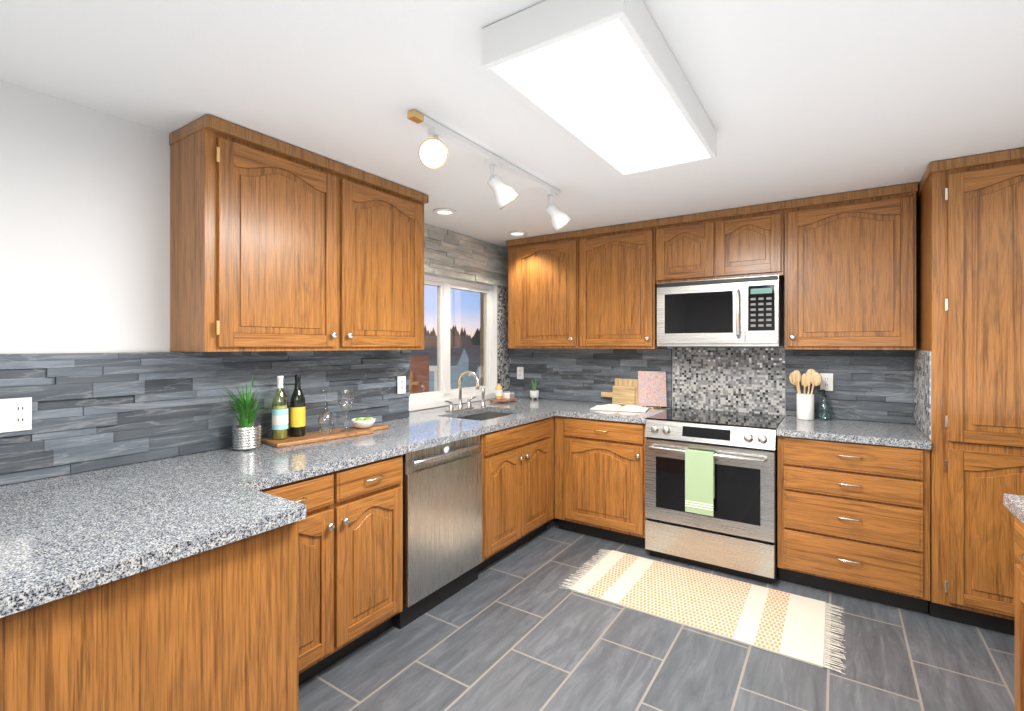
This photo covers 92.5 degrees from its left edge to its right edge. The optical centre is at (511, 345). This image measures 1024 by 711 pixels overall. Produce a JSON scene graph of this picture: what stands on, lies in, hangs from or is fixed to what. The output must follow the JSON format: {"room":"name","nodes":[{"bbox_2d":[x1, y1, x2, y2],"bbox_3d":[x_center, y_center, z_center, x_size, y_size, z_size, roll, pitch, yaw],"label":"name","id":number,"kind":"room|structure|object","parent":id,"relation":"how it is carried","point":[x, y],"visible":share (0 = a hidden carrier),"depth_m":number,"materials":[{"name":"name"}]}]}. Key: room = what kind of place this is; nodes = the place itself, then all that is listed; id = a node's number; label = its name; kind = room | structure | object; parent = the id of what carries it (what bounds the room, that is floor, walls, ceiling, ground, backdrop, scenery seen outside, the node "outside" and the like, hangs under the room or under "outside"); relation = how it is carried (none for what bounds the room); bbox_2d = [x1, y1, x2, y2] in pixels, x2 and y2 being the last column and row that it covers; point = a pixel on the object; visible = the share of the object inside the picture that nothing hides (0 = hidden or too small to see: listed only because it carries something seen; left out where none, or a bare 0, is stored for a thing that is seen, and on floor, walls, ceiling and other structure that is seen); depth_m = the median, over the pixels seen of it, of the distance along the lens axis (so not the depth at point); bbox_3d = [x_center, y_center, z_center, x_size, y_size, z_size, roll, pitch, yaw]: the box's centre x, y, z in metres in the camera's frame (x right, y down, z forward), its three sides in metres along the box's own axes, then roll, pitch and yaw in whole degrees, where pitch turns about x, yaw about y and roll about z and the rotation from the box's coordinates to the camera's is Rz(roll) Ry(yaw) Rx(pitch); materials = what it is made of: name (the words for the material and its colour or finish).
{"room":"kitchen","nodes":[
{"label":"kitchen","id":0,"kind":"room"},
{"bbox_2d":[0,80,503,411],"bbox_3d":[-1.830,0.239,1.926,0.340,2.320,6.600,0,0,34],"label":"wall","id":1,"kind":"structure","parent":0,"point":[84,229],"depth_m":1.88,"materials":[{"name":"white paint"}]},
{"bbox_2d":[0,224,509,484],"bbox_3d":[-1.369,-0.218,2.459,0.220,1.399,5.197,0,0,34],"label":"backsplash","id":2,"kind":"structure","parent":1,"relation":"attached to","point":[103,410],"depth_m":2.16,"materials":[{"name":"stone"}]},
{"bbox_2d":[0,397,31,432],"bbox_3d":[-1.739,0.242,1.692,0.007,0.115,0.118,0,0,34],"label":"electrical outlet","id":3,"kind":"object","parent":2,"relation":"attached to","point":[15,414],"visible":1,"depth_m":1.71,"materials":[{"name":"white plastic"}]},
{"bbox_2d":[397,376,405,393],"bbox_3d":[-0.725,0.261,3.221,0.007,0.115,0.072,0,0,34],"label":"electrical outlet","id":4,"kind":"object","parent":2,"relation":"attached to","point":[401,384],"visible":0.98,"depth_m":3.22,"materials":[{"name":"white plastic"}]},
{"bbox_2d":[169,114,427,351],"bbox_3d":[-1.004,-0.445,2.564,0.327,0.944,1.256,0,0,34],"label":"upper cabinet","id":5,"kind":"object","parent":1,"relation":"attached to","point":[277,245],"visible":1,"depth_m":2.20,"materials":[{"name":"brown wood"}]},
{"bbox_2d":[408,274,509,410],"bbox_3d":[-0.481,-0.034,4.080,0.130,1.030,1.512,0,0,34],"label":"window","id":6,"kind":"structure","parent":1,"relation":"in","point":[441,394],"depth_m":4.02,"materials":[{"name":"white plastic"}]},
{"bbox_2d":[0,0,1023,247],"bbox_3d":[0.337,-0.946,0.490,5.940,0.050,7.000,0,0,34],"label":"ceiling","id":7,"kind":"structure","parent":0,"point":[804,98],"depth_m":1.75,"materials":[{"name":"white paint"}]},
{"bbox_2d":[433,208,455,215],"bbox_3d":[-0.461,-0.912,3.359,0.159,0.012,0.159,0,0,28],"label":"recessed light","id":8,"kind":"object","parent":7,"relation":"in","point":[444,212],"depth_m":3.35,"materials":[{"name":"white plastic"}]},
{"bbox_2d":[407,110,571,231],"bbox_3d":[-0.016,-0.791,2.405,0.152,0.255,1.232,0,0,34],"label":"track light","id":9,"kind":"object","parent":7,"relation":"attached to","point":[432,153],"visible":1,"depth_m":2.33,"materials":[{"name":"white plastic"}]},
{"bbox_2d":[507,231,526,235],"bbox_3d":[0.042,-0.912,4.009,0.159,0.012,0.159,0,0,28],"label":"recessed light","id":10,"kind":"object","parent":7,"relation":"in","point":[513,233],"depth_m":4.01,"materials":[{"name":"white plastic"}]},
{"bbox_2d":[481,0,716,176],"bbox_3d":[0.396,-0.862,1.765,0.430,0.112,1.110,0,0,34],"label":"fluorescent ceiling light","id":11,"kind":"object","parent":7,"relation":"attached to","point":[606,82],"visible":1,"depth_m":1.51,"materials":[{"name":"white plastic"}]},
{"bbox_2d":[299,500,1014,710],"bbox_3d":[0.337,1.439,0.490,5.940,0.080,7.000,0,0,34],"label":"floor","id":12,"kind":"structure","parent":0,"point":[518,629],"depth_m":2.17,"materials":[{"name":"tile"}]},
{"bbox_2d":[0,512,307,710],"bbox_3d":[-1.751,0.962,0.794,1.037,0.874,2.400,0,0,34],"label":"base cabinet","id":13,"kind":"object","parent":12,"relation":"on","point":[273,619],"depth_m":1.23,"materials":[{"name":"brown wood"}]},
{"bbox_2d":[0,396,611,617],"bbox_3d":[-0.976,0.598,2.078,1.290,0.226,5.397,0,0,34],"label":"countertop","id":14,"kind":"structure","parent":13,"relation":"on","point":[62,536],"depth_m":1.51,"materials":[{"name":"stone"}]},
{"bbox_2d":[214,377,277,450],"bbox_3d":[-1.226,0.308,2.198,0.268,0.352,0.279,0,0,34],"label":"grass plant","id":15,"kind":"object","parent":14,"relation":"on","point":[246,433],"visible":1,"depth_m":2.25,"materials":[{"name":"green plant"}]},
{"bbox_2d":[262,424,387,447],"bbox_3d":[-0.962,0.475,2.622,0.200,0.018,0.660,0,0,42],"label":"serving board","id":16,"kind":"object","parent":14,"relation":"on","point":[311,437],"visible":0.83,"depth_m":2.53,"materials":[{"name":"brown wood"}]},
{"bbox_2d":[272,376,287,439],"bbox_3d":[-1.153,0.308,2.437,0.074,0.314,0.074,0,0,34],"label":"wine bottle","id":17,"kind":"object","parent":16,"relation":"on","point":[280,422],"visible":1,"depth_m":2.41,"materials":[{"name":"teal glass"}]},
{"bbox_2d":[290,375,305,436],"bbox_3d":[-1.101,0.308,2.518,0.074,0.314,0.074,0,0,34],"label":"wine bottle","id":18,"kind":"object","parent":16,"relation":"on","point":[297,414],"visible":1,"depth_m":2.49,"materials":[{"name":"black"}]},
{"bbox_2d":[317,390,333,433],"bbox_3d":[-0.989,0.352,2.599,0.081,0.225,0.081,0,0,34],"label":"wine glass","id":19,"kind":"object","parent":16,"relation":"on","point":[332,425],"visible":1,"depth_m":2.60,"materials":[{"name":"clear glass"}]},
{"bbox_2d":[338,389,353,431],"bbox_3d":[-0.905,0.352,2.672,0.081,0.225,0.081,0,0,34],"label":"wine glass","id":20,"kind":"object","parent":16,"relation":"on","point":[349,406],"visible":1,"depth_m":2.67,"materials":[{"name":"clear glass"}]},
{"bbox_2d":[351,417,375,428],"bbox_3d":[-0.836,0.435,2.757,0.133,0.060,0.133,0,0,34],"label":"bowl","id":21,"kind":"object","parent":16,"relation":"on","point":[363,422],"visible":1,"depth_m":2.72,"materials":[{"name":"white ceramic"}]},
{"bbox_2d":[445,371,479,411],"bbox_3d":[-0.326,0.336,3.641,0.210,0.297,0.362,0,0,34],"label":"faucet","id":22,"kind":"object","parent":14,"relation":"on","point":[459,405],"visible":1,"depth_m":3.66,"materials":[{"name":"silver metal"}]},
{"bbox_2d":[480,388,485,405],"bbox_3d":[-0.233,0.413,3.921,0.043,0.142,0.044,0,0,34],"label":"sprayer","id":23,"kind":"object","parent":14,"relation":"on","point":[482,397],"visible":1,"depth_m":3.91,"materials":[{"name":"silver metal"}]},
{"bbox_2d":[489,398,516,402],"bbox_3d":[-0.075,0.472,4.203,0.160,0.024,0.205,0,0,34],"label":"soap tray","id":24,"kind":"object","parent":14,"relation":"on","point":[502,400],"visible":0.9,"depth_m":4.16,"materials":[{"name":"brown wood"}]},
{"bbox_2d":[495,379,502,399],"bbox_3d":[-0.111,0.370,4.176,0.064,0.177,0.065,0,0,34],"label":"soap bottle","id":25,"kind":"object","parent":24,"relation":"on","point":[498,392],"visible":1,"depth_m":4.15,"materials":[{"name":"brown"}]},
{"bbox_2d":[503,392,513,398],"bbox_3d":[-0.036,0.434,4.235,0.090,0.050,0.080,0,0,34],"label":"sponge","id":26,"kind":"object","parent":24,"relation":"on","point":[508,395],"visible":0.83,"depth_m":4.20,"materials":[{"name":"white"}]},
{"bbox_2d":[530,379,538,398],"bbox_3d":[0.194,0.387,4.407,0.100,0.194,0.101,0,0,34],"label":"plant","id":27,"kind":"object","parent":14,"relation":"on","point":[534,392],"visible":1,"depth_m":4.39,"materials":[{"name":"green plant"}]},
{"bbox_2d":[258,455,402,679],"bbox_3d":[-1.017,0.962,2.233,0.670,0.874,0.806,0,0,34],"label":"base cabinet","id":28,"kind":"object","parent":12,"relation":"on","point":[355,514],"depth_m":2.13,"materials":[{"name":"brown wood"}]},
{"bbox_2d":[392,435,481,628],"bbox_3d":[-0.598,0.963,2.820,0.707,0.872,0.626,0,0,34],"label":"dishwasher","id":29,"kind":"object","parent":12,"relation":"on","point":[442,521],"visible":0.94,"depth_m":2.59,"materials":[{"name":"silver metal"}]},
{"bbox_2d":[555,416,646,547],"bbox_3d":[0.785,0.962,3.747,0.704,0.874,0.670,0,0,34],"label":"base cabinet","id":30,"kind":"object","parent":12,"relation":"on","point":[600,464],"depth_m":3.46,"materials":[{"name":"brown wood"}]},
{"bbox_2d":[560,401,672,423],"bbox_3d":[0.796,0.504,3.735,0.675,0.039,0.677,0,0,34],"label":"countertop","id":31,"kind":"structure","parent":30,"relation":"on","point":[584,406],"depth_m":3.59,"materials":[{"name":"stone"}]},
{"bbox_2d":[601,378,637,404],"bbox_3d":[0.885,0.379,4.014,0.320,0.210,0.049,0,0,34],"label":"leaning boards","id":32,"kind":"object","parent":31,"relation":"on","point":[625,392],"visible":0.85,"depth_m":3.98,"materials":[{"name":"brown wood"}]},
{"bbox_2d":[589,404,649,412],"bbox_3d":[0.819,0.473,3.716,0.410,0.022,0.260,0,0,22],"label":"open book","id":33,"kind":"object","parent":31,"relation":"on","point":[617,407],"visible":1,"depth_m":3.65,"materials":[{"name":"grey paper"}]},
{"bbox_2d":[638,371,666,408],"bbox_3d":[1.097,0.345,3.841,0.210,0.278,0.172,0,0,11],"label":"cookbook","id":34,"kind":"object","parent":31,"relation":"on","point":[651,388],"visible":0.88,"depth_m":3.82,"materials":[{"name":"pink paper"}]},
{"bbox_2d":[560,549,845,674],"bbox_3d":[1.013,1.394,2.722,1.390,0.008,0.642,0,0,34],"label":"rug","id":35,"kind":"object","parent":12,"relation":"on","point":[790,625],"visible":1,"depth_m":2.64,"materials":[{"name":"beige fabric"}]},
{"bbox_2d":[645,407,784,583],"bbox_3d":[1.367,0.941,3.288,0.762,0.916,0.752,0,0,34],"label":"range","id":36,"kind":"object","parent":12,"relation":"on","point":[711,489],"visible":0.98,"depth_m":3.00,"materials":[{"name":"silver metal"}]},
{"bbox_2d":[777,436,929,613],"bbox_3d":[2.009,0.962,2.935,0.686,0.874,0.670,0,0,34],"label":"base cabinet","id":37,"kind":"object","parent":12,"relation":"on","point":[853,519],"depth_m":2.64,"materials":[{"name":"brown wood"}]},
{"bbox_2d":[776,415,930,449],"bbox_3d":[2.007,0.504,2.933,0.688,0.039,0.677,0,0,34],"label":"countertop","id":38,"kind":"structure","parent":37,"relation":"on","point":[908,435],"depth_m":2.78,"materials":[{"name":"stone"}]},
{"bbox_2d":[789,369,821,419],"bbox_3d":[1.925,0.318,3.217,0.187,0.331,0.100,0,0,34],"label":"utensil crock","id":39,"kind":"object","parent":38,"relation":"on","point":[805,404],"visible":1,"depth_m":3.19,"materials":[{"name":"white ceramic"}]},
{"bbox_2d":[818,389,830,419],"bbox_3d":[2.031,0.385,3.188,0.074,0.197,0.074,0,0,34],"label":"soap bottle","id":40,"kind":"object","parent":38,"relation":"on","point":[824,395],"visible":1,"depth_m":3.19,"materials":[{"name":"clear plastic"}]},
{"bbox_2d":[915,148,1023,635],"bbox_3d":[2.578,0.241,2.534,0.722,2.316,0.710,0,0,34],"label":"pantry","id":41,"kind":"object","parent":12,"relation":"on","point":[970,273],"visible":0.94,"depth_m":2.38,"materials":[{"name":"brown wood"}]},
{"bbox_2d":[914,350,930,439],"bbox_3d":[2.291,0.255,2.740,0.006,0.453,0.620,0,0,34],"label":"backsplash","id":42,"kind":"structure","parent":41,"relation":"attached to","point":[922,391],"depth_m":2.69,"materials":[{"name":"grey stone"}]},
{"bbox_2d":[1003,493,1023,710],"bbox_3d":[1.586,0.942,0.703,1.003,0.914,1.535,0,0,34],"label":"kitchen island","id":43,"kind":"object","parent":12,"relation":"on","point":[1013,504],"depth_m":1.50,"materials":[{"name":"brown wood"}]},
{"bbox_2d":[480,293,914,499],"bbox_3d":[2.201,0.239,3.303,5.940,2.320,0.150,0,0,34],"label":"wall","id":44,"kind":"structure","parent":0,"point":[482,342],"depth_m":4.42,"materials":[{"name":"white paint"}]},
{"bbox_2d":[506,229,585,348],"bbox_3d":[0.361,-0.445,4.233,0.758,0.944,0.327,0,0,34],"label":"upper cabinet","id":45,"kind":"object","parent":44,"relation":"attached to","point":[547,273],"depth_m":4.08,"materials":[{"name":"brown wood"}]},
{"bbox_2d":[586,220,666,348],"bbox_3d":[0.842,-0.445,3.915,0.691,0.944,0.327,0,0,34],"label":"upper cabinet","id":46,"kind":"object","parent":44,"relation":"attached to","point":[621,292],"depth_m":3.73,"materials":[{"name":"brown wood"}]},
{"bbox_2d":[654,209,725,285],"bbox_3d":[1.333,-0.683,3.589,0.480,0.468,0.327,0,0,34],"label":"upper cabinet","id":47,"kind":"object","parent":44,"relation":"attached to","point":[692,247],"depth_m":3.45,"materials":[{"name":"brown wood"}]},
{"bbox_2d":[657,275,783,345],"bbox_3d":[1.450,-0.218,3.433,0.768,0.450,0.456,0,0,34],"label":"microwave","id":48,"kind":"object","parent":47,"relation":"attached to","point":[745,311],"visible":1,"depth_m":3.25,"materials":[{"name":"silver metal"}]},
{"bbox_2d":[509,347,913,423],"bbox_3d":[1.225,0.255,3.842,2.992,0.488,0.029,0,0,34],"label":"backsplash","id":49,"kind":"structure","parent":44,"relation":"attached to","point":[747,379],"depth_m":3.57,"materials":[{"name":"stone"}]},
{"bbox_2d":[517,367,523,378],"bbox_3d":[0.077,0.259,4.578,0.072,0.115,0.007,0,0,34],"label":"electrical outlet","id":50,"kind":"object","parent":49,"relation":"attached to","point":[520,372],"visible":1,"depth_m":4.58,"materials":[{"name":"white plastic"}]},
{"bbox_2d":[820,373,832,390],"bbox_3d":[2.085,0.243,3.248,0.072,0.115,0.007,0,0,34],"label":"electrical outlet","id":51,"kind":"object","parent":49,"relation":"attached to","point":[826,384],"visible":0.98,"depth_m":3.24,"materials":[{"name":"white plastic"}]},
{"bbox_2d":[726,201,785,278],"bbox_3d":[1.624,-0.683,3.397,0.479,0.468,0.327,0,0,34],"label":"upper cabinet","id":52,"kind":"object","parent":44,"relation":"attached to","point":[755,234],"depth_m":3.22,"materials":[{"name":"brown wood"}]},
{"bbox_2d":[782,182,917,349],"bbox_3d":[2.100,-0.445,3.081,0.655,0.944,0.327,0,0,34],"label":"upper cabinet","id":53,"kind":"object","parent":44,"relation":"attached to","point":[842,266],"depth_m":2.93,"materials":[{"name":"brown wood"}]},
{"label":"outside","id":54,"kind":"structure","parent":0,"visible":0},
{"bbox_2d":[409,285,479,393],"bbox_3d":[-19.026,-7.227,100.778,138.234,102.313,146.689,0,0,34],"label":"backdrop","id":55,"kind":"structure","parent":54,"point":[429,346],"depth_m":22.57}
]}

